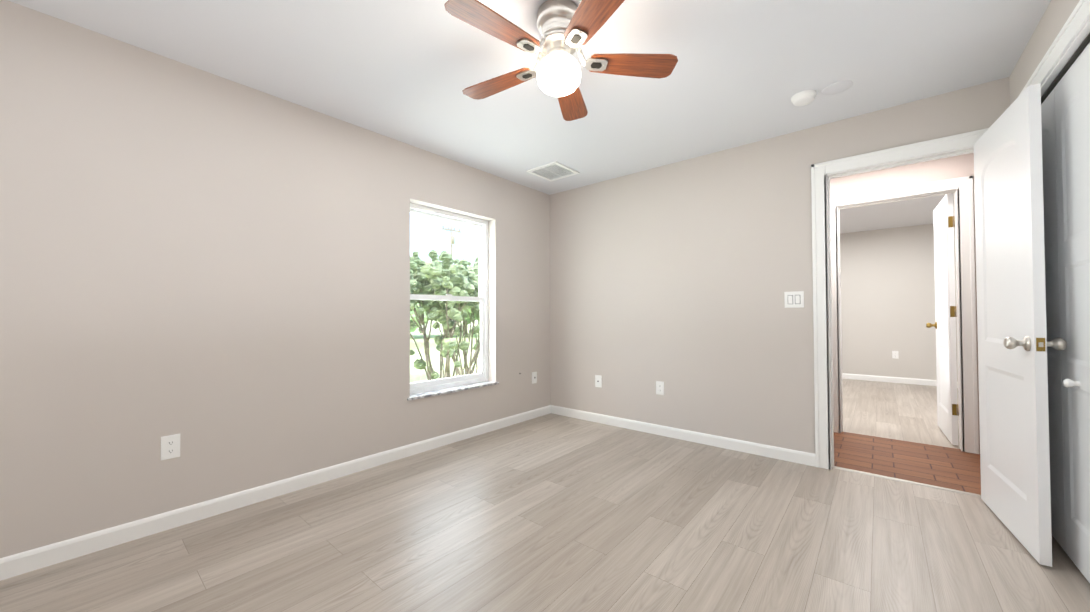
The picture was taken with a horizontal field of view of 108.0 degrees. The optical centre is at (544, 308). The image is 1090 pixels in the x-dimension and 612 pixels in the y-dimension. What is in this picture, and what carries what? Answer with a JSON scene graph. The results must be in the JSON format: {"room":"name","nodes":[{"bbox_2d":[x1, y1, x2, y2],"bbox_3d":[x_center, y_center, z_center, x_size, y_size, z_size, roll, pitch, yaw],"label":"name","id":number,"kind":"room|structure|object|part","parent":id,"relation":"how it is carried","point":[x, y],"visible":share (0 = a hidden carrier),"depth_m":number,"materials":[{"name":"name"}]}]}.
{"room":"empty bedroom","nodes":[
{"label":"empty bedroom","id":0,"kind":"room"},
{"bbox_2d":[0,0,550,557],"bbox_3d":[-1.431,-0.076,2.826,0.200,2.440,4.620,-1,-1,40],"label":"wall","id":1,"kind":"structure","parent":0,"point":[212,270],"depth_m":2.15,"materials":[{"name":"paint"}]},
{"bbox_2d":[161,434,179,459],"bbox_3d":[-1.936,0.716,2.049,0.008,0.120,0.074,-1,-1,40],"label":"electrical outlet","id":2,"kind":"object","parent":1,"relation":"attached to","point":[170,446],"visible":1,"depth_m":2.05,"materials":[{"name":"white plastic"}]},
{"bbox_2d":[0,405,551,580],"bbox_3d":[-1.318,1.099,2.770,0.013,0.088,4.300,-1,-1,40],"label":"baseboard","id":3,"kind":"structure","parent":1,"relation":"attached to","point":[38,558],"depth_m":2.18,"materials":[{"name":"white wood"}]},
{"bbox_2d":[410,203,487,393],"bbox_3d":[-0.878,-0.081,3.551,0.080,1.563,0.910,-1,-1,40],"label":"window","id":4,"kind":"structure","parent":1,"relation":"in","point":[445,382],"depth_m":3.64,"materials":[{"name":"white plastic"}]},
{"bbox_2d":[407,381,498,400],"bbox_3d":[-0.796,0.709,3.473,0.125,0.020,0.960,-1,-1,40],"label":"window sill","id":5,"kind":"structure","parent":1,"relation":"attached to","point":[446,390],"depth_m":3.42,"materials":[{"name":"stone"}]},
{"bbox_2d":[532,372,536,383],"bbox_3d":[-0.108,0.735,4.209,0.016,0.120,0.074,-1,-1,40],"label":"outlet","id":6,"kind":"object","parent":1,"relation":"attached to","point":[534,377],"visible":1,"depth_m":4.21,"materials":[{"name":"white plastic"}]},
{"bbox_2d":[8,0,1050,233],"bbox_3d":[1.895,-1.355,3.228,4.800,0.100,9.500,-1,-1,40],"label":"ceiling","id":7,"kind":"structure","parent":0,"point":[409,71],"depth_m":2.14,"materials":[{"name":"paint"}]},
{"bbox_2d":[526,161,578,181],"bbox_3d":[0.076,-1.283,3.722,0.350,0.012,0.360,-1,-1,40],"label":"ceiling vent","id":8,"kind":"object","parent":7,"relation":"in","point":[553,171],"visible":1,"depth_m":3.71,"materials":[{"name":"white plastic"}]},
{"bbox_2d":[444,0,677,120],"bbox_3d":[0.034,-1.143,1.770,1.028,0.352,1.028,-1,-1,40],"label":"fan","id":9,"kind":"object","parent":7,"relation":"hanging from","point":[567,29],"visible":1,"depth_m":1.71,"materials":[{"name":"brown wood"}]},
{"bbox_3d":[0.062,-1.044,1.771,0.197,0.152,0.197,-1,-1,40],"label":"globe","id":10,"kind":"part","parent":9,"relation":"part of"},
{"bbox_2d":[791,90,816,105],"bbox_3d":[1.599,-1.295,2.448,0.132,0.042,0.132,-1,-1,40],"label":"smoke detector","id":11,"kind":"object","parent":7,"relation":"attached to","point":[804,97],"visible":0.98,"depth_m":2.42,"materials":[{"name":"white plastic"}]},
{"bbox_2d":[822,80,852,94],"bbox_3d":[1.742,-1.315,2.363,0.150,0.006,0.150,-1,-1,40],"label":"cover plate","id":12,"kind":"object","parent":7,"relation":"attached to","point":[838,87],"visible":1,"depth_m":2.35,"materials":[{"name":"paint"}]},
{"bbox_2d":[0,379,1089,611],"bbox_3d":[1.906,1.165,3.189,4.800,0.060,9.500,-1,-1,40],"label":"floor","id":13,"kind":"structure","parent":0,"point":[550,512],"depth_m":1.92,"materials":[{"name":"beige laminate"}]},
{"bbox_2d":[832,466,980,497],"bbox_3d":[2.323,1.120,2.582,0.728,0.006,0.040,-1,-1,40],"label":"threshold","id":14,"kind":"object","parent":13,"relation":"on","point":[916,483],"visible":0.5,"depth_m":2.55,"materials":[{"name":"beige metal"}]},
{"bbox_2d":[550,77,1009,453],"bbox_3d":[1.893,-0.089,2.966,4.700,2.440,0.120,-1,-1,40],"label":"wall","id":15,"kind":"structure","parent":0,"point":[679,279],"depth_m":3.32,"materials":[{"name":"paint"}]},
{"bbox_2d":[595,375,601,387],"bbox_3d":[0.537,0.737,4.011,0.074,0.120,0.016,-1,-1,40],"label":"outlet","id":16,"kind":"object","parent":15,"relation":"attached to","point":[598,380],"visible":1,"depth_m":4.01,"materials":[{"name":"white plastic"}]},
{"bbox_2d":[656,381,663,394],"bbox_3d":[1.042,0.721,3.591,0.074,0.120,0.008,-1,-1,40],"label":"electrical outlet","id":17,"kind":"object","parent":15,"relation":"attached to","point":[659,387],"visible":1,"depth_m":3.59,"materials":[{"name":"white plastic"}]},
{"bbox_2d":[552,405,815,466],"bbox_3d":[1.009,1.101,3.610,2.427,0.088,0.013,-1,-1,40],"label":"baseboard","id":18,"kind":"structure","parent":15,"relation":"attached to","point":[790,455],"depth_m":3.36,"materials":[{"name":"white wood"}]},
{"bbox_2d":[784,291,803,307],"bbox_3d":[1.839,-0.066,2.925,0.122,0.120,0.013,-1,-1,40],"label":"light switch","id":19,"kind":"object","parent":15,"relation":"attached to","point":[794,299],"visible":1,"depth_m":2.92,"materials":[{"name":"white plastic"}]},
{"bbox_2d":[811,128,988,469],"bbox_3d":[2.322,0.040,2.603,0.912,2.165,0.150,-1,-1,40],"label":"door frame","id":20,"kind":"structure","parent":15,"relation":"attached to","point":[828,391],"depth_m":2.62,"materials":[{"name":"white wood"}]},
{"bbox_2d":[974,83,1066,566],"bbox_3d":[2.365,0.065,1.991,0.180,2.073,0.745,-1,-1,40],"label":"door","id":21,"kind":"structure","parent":15,"relation":"in","point":[1013,343],"depth_m":1.89,"materials":[{"name":"white wood"}]},
{"bbox_2d":[840,224,957,381],"bbox_3d":[5.237,-0.048,6.543,4.200,2.440,0.100,-1,-1,40],"label":"wall","id":22,"kind":"structure","parent":0,"point":[887,292],"depth_m":6.28,"materials":[{"name":"paint"}]},
{"bbox_2d":[892,351,898,358],"bbox_3d":[5.511,0.726,6.231,0.074,0.120,0.008,-1,-1,40],"label":"outlet","id":23,"kind":"object","parent":22,"relation":"attached to","point":[895,355],"visible":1,"depth_m":6.23,"materials":[{"name":"white plastic"}]},
{"bbox_2d":[842,373,957,387],"bbox_3d":[5.206,1.128,6.480,4.000,0.088,0.013,-1,-1,40],"label":"baseboard","id":24,"kind":"structure","parent":22,"relation":"attached to","point":[844,376],"depth_m":6.25,"materials":[{"name":"white wood"}]},
{"bbox_2d":[830,153,979,453],"bbox_3d":[2.793,-0.082,3.646,4.200,2.440,0.120,-1,-1,40],"label":"wall","id":25,"kind":"structure","parent":0,"point":[959,166],"depth_m":3.32,"materials":[{"name":"paint"}]},
{"bbox_2d":[926,194,958,444],"bbox_3d":[3.564,0.084,3.548,0.180,2.073,0.737,-1,-1,40],"label":"door","id":26,"kind":"structure","parent":25,"relation":"in","point":[944,325],"depth_m":3.42,"materials":[{"name":"white wood"}]},
{"bbox_2d":[1009,0,1079,104],"bbox_3d":[1.244,-0.125,0.492,0.100,2.440,4.500,-1,-1,40],"label":"wall","id":27,"kind":"structure","parent":0,"point":[1054,18],"depth_m":1.83,"materials":[{"name":"paint"}]},
{"bbox_2d":[1018,0,1089,103],"bbox_3d":[2.058,-0.004,1.466,0.116,2.222,1.864,-1,-1,40],"label":"trim","id":28,"kind":"structure","parent":27,"relation":"attached to","point":[1071,42],"depth_m":1.60,"materials":[{"name":"white wood"}]},
{"bbox_2d":[1041,43,1089,582],"bbox_3d":[2.050,0.040,1.471,0.071,2.098,1.668,-1,-1,40],"label":"closet doors","id":29,"kind":"structure","parent":27,"relation":"in","point":[1065,113],"depth_m":1.71,"materials":[{"name":"white wood"}]},
{"label":"outside","id":30,"kind":"structure","parent":0,"visible":0},
{"bbox_2d":[410,320,479,382],"bbox_3d":[-24.282,2.194,45.487,89.800,0.050,140.000,-1,-1,40],"label":"ground","id":31,"kind":"structure","parent":30,"point":[422,372],"depth_m":13.86,"materials":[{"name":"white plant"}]},
{"bbox_2d":[410,303,426,331],"bbox_3d":[-7.315,-0.082,17.033,5.008,3.451,5.280,-1,-1,40],"label":"tree","id":32,"kind":"object","parent":31,"relation":"on","point":[414,317],"depth_m":16.60,"materials":[{"name":"green plant"}]},
{"bbox_2d":[410,250,479,379],"bbox_3d":[-1.596,0.264,6.584,2.288,2.393,2.442,-1,-1,40],"label":"tree","id":33,"kind":"object","parent":31,"relation":"on","point":[463,281],"depth_m":5.92,"materials":[{"name":"green plant"}]},
{"bbox_2d":[418,256,479,375],"bbox_3d":[-1.676,0.218,7.982,2.296,2.530,2.406,-1,-1,40],"label":"shrub","id":34,"kind":"object","parent":31,"relation":"on","point":[461,261],"depth_m":7.77,"materials":[{"name":"green plant"}]},
{"bbox_2d":[442,222,460,253],"bbox_3d":[-8.314,-2.985,35.610,0.475,9.850,2.000,-1,-1,40],"label":"pole","id":35,"kind":"object","parent":31,"relation":"on","point":[452,237],"depth_m":35.56,"materials":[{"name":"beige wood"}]},
{"bbox_2d":[445,308,478,335],"bbox_3d":[-5.050,-0.508,25.283,6.833,4.543,6.446,-1,-1,40],"label":"tree","id":36,"kind":"object","parent":31,"relation":"on","point":[467,320],"depth_m":25.27,"materials":[{"name":"green plant"}]}
]}

